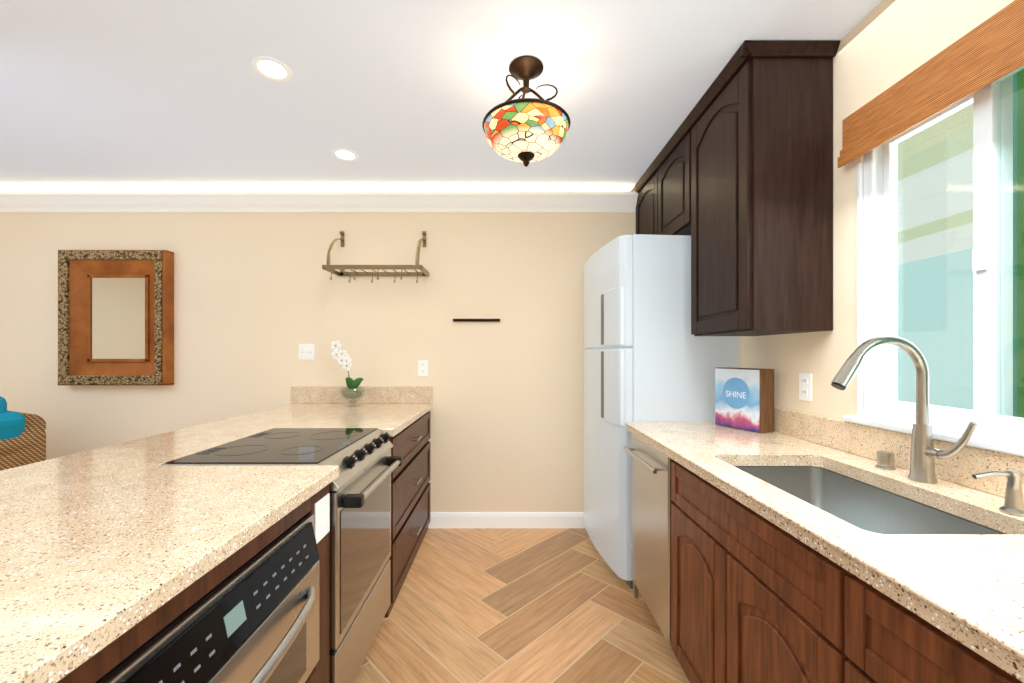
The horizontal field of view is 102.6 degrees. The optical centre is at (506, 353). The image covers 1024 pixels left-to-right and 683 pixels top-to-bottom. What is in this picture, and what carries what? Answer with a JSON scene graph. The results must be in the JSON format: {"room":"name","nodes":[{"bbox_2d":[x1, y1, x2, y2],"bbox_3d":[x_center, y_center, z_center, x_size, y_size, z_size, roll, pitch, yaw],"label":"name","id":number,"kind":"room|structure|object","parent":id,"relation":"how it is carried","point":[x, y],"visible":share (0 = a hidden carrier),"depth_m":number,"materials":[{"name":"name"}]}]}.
{"room":"kitchen","nodes":[
{"label":"kitchen","id":0,"kind":"room"},
{"bbox_2d":[0,208,635,511],"bbox_3d":[-2.065,0.040,3.060,6.870,2.470,0.100,0,0,0],"label":"wall","id":1,"kind":"structure","parent":0,"point":[259,297],"depth_m":3.01,"materials":[{"name":"beige paint"}]},
{"bbox_2d":[58,250,173,384],"bbox_3d":[-2.828,-0.260,2.969,0.775,0.970,0.079,0,0,0],"label":"framed mirror","id":2,"kind":"object","parent":1,"relation":"attached to","point":[115,317],"visible":1,"depth_m":2.97,"materials":[{"name":"brown wood"}]},
{"bbox_2d":[298,344,314,359],"bbox_3d":[-1.470,-0.015,3.005,0.118,0.116,0.010,0,0,0],"label":"light switch","id":3,"kind":"object","parent":1,"relation":"attached to","point":[306,351],"visible":1,"depth_m":3.00,"materials":[{"name":"white plastic"}]},
{"bbox_2d":[0,191,637,211],"bbox_3d":[-2.232,-1.100,2.966,6.336,0.120,0.085,0,0,0],"label":"crown molding","id":4,"kind":"structure","parent":1,"relation":"attached to","point":[318,201],"depth_m":2.96,"materials":[{"name":"white"}]},
{"bbox_2d":[322,231,428,282],"bbox_3d":[-0.905,-0.696,2.870,0.670,0.400,0.276,0,0,0],"label":"shelf","id":5,"kind":"object","parent":1,"relation":"attached to","point":[331,269],"visible":1,"depth_m":2.79,"materials":[{"name":"grey metal"}]},
{"bbox_2d":[418,360,427,375],"bbox_3d":[-0.615,0.105,3.005,0.072,0.116,0.008,0,0,0],"label":"electrical outlet","id":6,"kind":"object","parent":1,"relation":"attached to","point":[422,367],"visible":1,"depth_m":3.00,"materials":[{"name":"white plastic"}]},
{"bbox_2d":[453,319,499,321],"bbox_3d":[-0.223,-0.247,2.998,0.345,0.020,0.020,0,0,0],"label":"rail","id":7,"kind":"object","parent":1,"relation":"attached to","point":[476,320],"visible":1,"depth_m":2.99,"materials":[{"name":"brown metal"}]},
{"bbox_2d":[428,512,584,528],"bbox_3d":[-2.410,1.218,3.001,5.980,0.115,0.016,0,0,0],"label":"baseboard","id":8,"kind":"structure","parent":1,"relation":"attached to","point":[490,520],"depth_m":2.99,"materials":[{"name":"white wood"}]},
{"bbox_2d":[0,0,882,190],"bbox_3d":[-2.065,-1.245,0.405,6.870,0.100,5.410,0,0,0],"label":"ceiling","id":9,"kind":"structure","parent":0,"point":[179,95],"depth_m":1.82,"materials":[{"name":"white paint"}]},
{"bbox_2d":[251,56,291,81],"bbox_3d":[-0.985,-1.192,1.720,0.150,0.006,0.150,0,0,0],"label":"recessed light","id":10,"kind":"object","parent":9,"relation":"in","point":[270,68],"visible":1,"depth_m":1.71,"materials":[{"name":"white"}]},
{"bbox_2d":[332,149,358,160],"bbox_3d":[-0.970,-1.192,2.460,0.150,0.006,0.150,0,0,0],"label":"recessed light","id":11,"kind":"object","parent":9,"relation":"in","point":[345,154],"visible":1,"depth_m":2.46,"materials":[{"name":"white"}]},
{"bbox_2d":[482,56,570,166],"bbox_3d":[0.080,-0.987,1.710,0.366,0.414,0.366,0,0,0],"label":"pendant","id":12,"kind":"object","parent":9,"relation":"hanging from","point":[525,131],"visible":1,"depth_m":1.62,"materials":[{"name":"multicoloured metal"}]},
{"bbox_2d":[354,528,689,682],"bbox_3d":[-2.040,1.274,0.430,6.720,0.002,5.260,0,0,0],"label":"floor","id":13,"kind":"structure","parent":0,"point":[518,605],"depth_m":1.97,"materials":[{"name":"brown wood"}]},
{"bbox_2d":[0,396,45,470],"bbox_3d":[-3.292,0.755,2.296,0.833,1.040,0.780,0,0,25],"label":"wicker armchair","id":14,"kind":"object","parent":13,"relation":"on","point":[22,439],"visible":0.4,"depth_m":2.38,"materials":[{"name":"brown wicker"}]},
{"bbox_2d":[57,651,324,682],"bbox_3d":[-0.877,1.087,0.820,0.645,0.374,0.772,0,0,0],"label":"base cabinet","id":15,"kind":"object","parent":13,"relation":"on","point":[94,669],"depth_m":0.58,"materials":[{"name":"brown wood"}]},
{"bbox_2d":[95,514,319,682],"bbox_3d":[-0.815,0.681,0.820,0.650,0.428,0.760,0,0,0],"label":"oven","id":16,"kind":"object","parent":15,"relation":"in","point":[254,619],"visible":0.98,"depth_m":0.87,"materials":[{"name":"black glass"}]},
{"bbox_2d":[161,428,402,682],"bbox_3d":[-0.809,0.805,1.655,0.639,0.900,0.640,0,0,0],"label":"range","id":17,"kind":"object","parent":13,"relation":"on","point":[365,461],"visible":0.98,"depth_m":1.54,"materials":[{"name":"silver metal"}]},
{"bbox_2d":[253,411,429,622],"bbox_3d":[-0.877,0.839,2.493,0.645,0.872,1.026,0,0,0],"label":"base cabinet","id":18,"kind":"object","parent":13,"relation":"on","point":[410,499],"depth_m":2.14,"materials":[{"name":"brown wood"}]},
{"bbox_2d":[0,386,432,682],"bbox_3d":[-1.058,0.319,1.054,1.025,0.165,3.907,0,0,0],"label":"countertop","id":19,"kind":"structure","parent":18,"relation":"on","point":[101,548],"depth_m":0.90,"materials":[{"name":"beige stone"}]},
{"bbox_2d":[331,341,364,406],"bbox_3d":[-1.104,0.133,2.840,0.232,0.454,0.164,0,0,0],"label":"orchid plant","id":20,"kind":"object","parent":19,"relation":"on","point":[345,361],"visible":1,"depth_m":2.82,"materials":[{"name":"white plant"}]},
{"bbox_2d":[633,581,637,597],"bbox_3d":[0.675,0.839,2.151,0.020,0.872,0.029,0,0,0],"label":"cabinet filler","id":21,"kind":"object","parent":13,"relation":"on","point":[635,591],"visible":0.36,"depth_m":2.14,"materials":[{"name":"brown wood"}]},
{"bbox_2d":[623,433,673,644],"bbox_3d":[0.929,0.840,1.883,0.670,0.871,0.505,0,0,0],"label":"dishwasher","id":22,"kind":"object","parent":13,"relation":"on","point":[651,501],"visible":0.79,"depth_m":1.81,"materials":[{"name":"silver metal"}]},
{"bbox_2d":[584,234,737,589],"bbox_3d":[0.887,0.311,2.586,0.684,1.926,0.780,0,0,-5],"label":"refrigerator","id":23,"kind":"object","parent":13,"relation":"on","point":[649,357],"visible":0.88,"depth_m":2.20,"materials":[{"name":"white metal"}]},
{"bbox_2d":[671,461,802,682],"bbox_3d":[0.956,0.839,1.176,0.620,0.872,0.899,0,0,0],"label":"base cabinet","id":24,"kind":"object","parent":13,"relation":"on","point":[756,597],"depth_m":1.19,"materials":[{"name":"brown wood"}]},
{"bbox_2d":[625,407,1023,682],"bbox_3d":[0.946,0.424,0.659,0.643,0.351,3.118,0,0,0],"label":"countertop","id":25,"kind":"structure","parent":24,"relation":"on","point":[945,553],"depth_m":1.06,"materials":[{"name":"beige stone"}]},
{"bbox_2d":[715,367,773,432],"bbox_3d":[1.145,0.214,1.990,0.095,0.290,0.250,0,0,-20],"label":"sign box","id":26,"kind":"object","parent":25,"relation":"on","point":[744,398],"visible":1,"depth_m":1.93,"materials":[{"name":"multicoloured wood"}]},
{"bbox_2d":[875,450,895,469],"bbox_3d":[1.200,0.335,1.300,0.048,0.050,0.048,0,0,0],"label":"air gap cap","id":27,"kind":"object","parent":25,"relation":"on","point":[885,459],"visible":1,"depth_m":1.29,"materials":[{"name":"silver metal"}]},
{"bbox_2d":[831,335,977,482],"bbox_3d":[1.072,0.153,1.119,0.286,0.413,0.162,0,0,0],"label":"pull-down faucet","id":28,"kind":"object","parent":25,"relation":"on","point":[924,454],"visible":1,"depth_m":1.16,"materials":[{"name":"silver metal"}]},
{"bbox_2d":[972,469,1023,515],"bbox_3d":[1.115,0.311,0.930,0.113,0.097,0.043,0,0,0],"label":"soap dispenser","id":29,"kind":"object","parent":25,"relation":"on","point":[1013,503],"visible":1,"depth_m":0.92,"materials":[{"name":"silver metal"}]},
{"bbox_2d":[803,543,1022,682],"bbox_3d":[0.956,0.839,0.406,0.620,0.872,0.893,0,0,0],"label":"base cabinet","id":30,"kind":"object","parent":13,"relation":"on","point":[853,632],"depth_m":0.74,"materials":[{"name":"brown wood"}]},
{"bbox_2d":[738,0,1023,445],"bbox_3d":[1.320,0.040,0.405,0.100,2.470,5.210,0,0,0],"label":"wall","id":31,"kind":"structure","parent":0,"point":[884,45],"depth_m":1.52,"materials":[{"name":"beige paint"}]},
{"bbox_2d":[631,40,839,335],"bbox_3d":[1.085,-0.641,2.282,0.363,1.101,1.448,0,0,0],"label":"wall cabinet","id":32,"kind":"object","parent":31,"relation":"attached to","point":[735,182],"depth_m":1.59,"materials":[{"name":"brown wood"}]},
{"bbox_2d":[799,373,811,401],"bbox_3d":[1.265,0.140,1.740,0.008,0.116,0.072,0,0,0],"label":"electrical outlet","id":33,"kind":"object","parent":31,"relation":"attached to","point":[805,386],"visible":1,"depth_m":1.73,"materials":[{"name":"white plastic"}]},
{"bbox_2d":[838,0,1023,167],"bbox_3d":[1.251,-0.785,0.542,0.030,0.180,1.985,0,0,0],"label":"blind valance","id":34,"kind":"object","parent":31,"relation":"attached to","point":[990,50],"visible":0.98,"depth_m":1.18,"materials":[{"name":"brown wood"}]},
{"bbox_2d":[843,415,1023,456],"bbox_3d":[1.255,0.236,0.795,0.040,0.022,1.430,0,0,0],"label":"window sill","id":35,"kind":"structure","parent":31,"relation":"attached to","point":[1001,447],"depth_m":1.15,"materials":[{"name":"white plastic"}]},
{"bbox_2d":[857,65,1023,444],"bbox_3d":[1.304,-0.270,0.791,0.083,1.030,1.382,0,0,0],"label":"window","id":36,"kind":"structure","parent":31,"relation":"in","point":[991,413],"depth_m":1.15,"materials":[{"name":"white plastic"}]}
]}

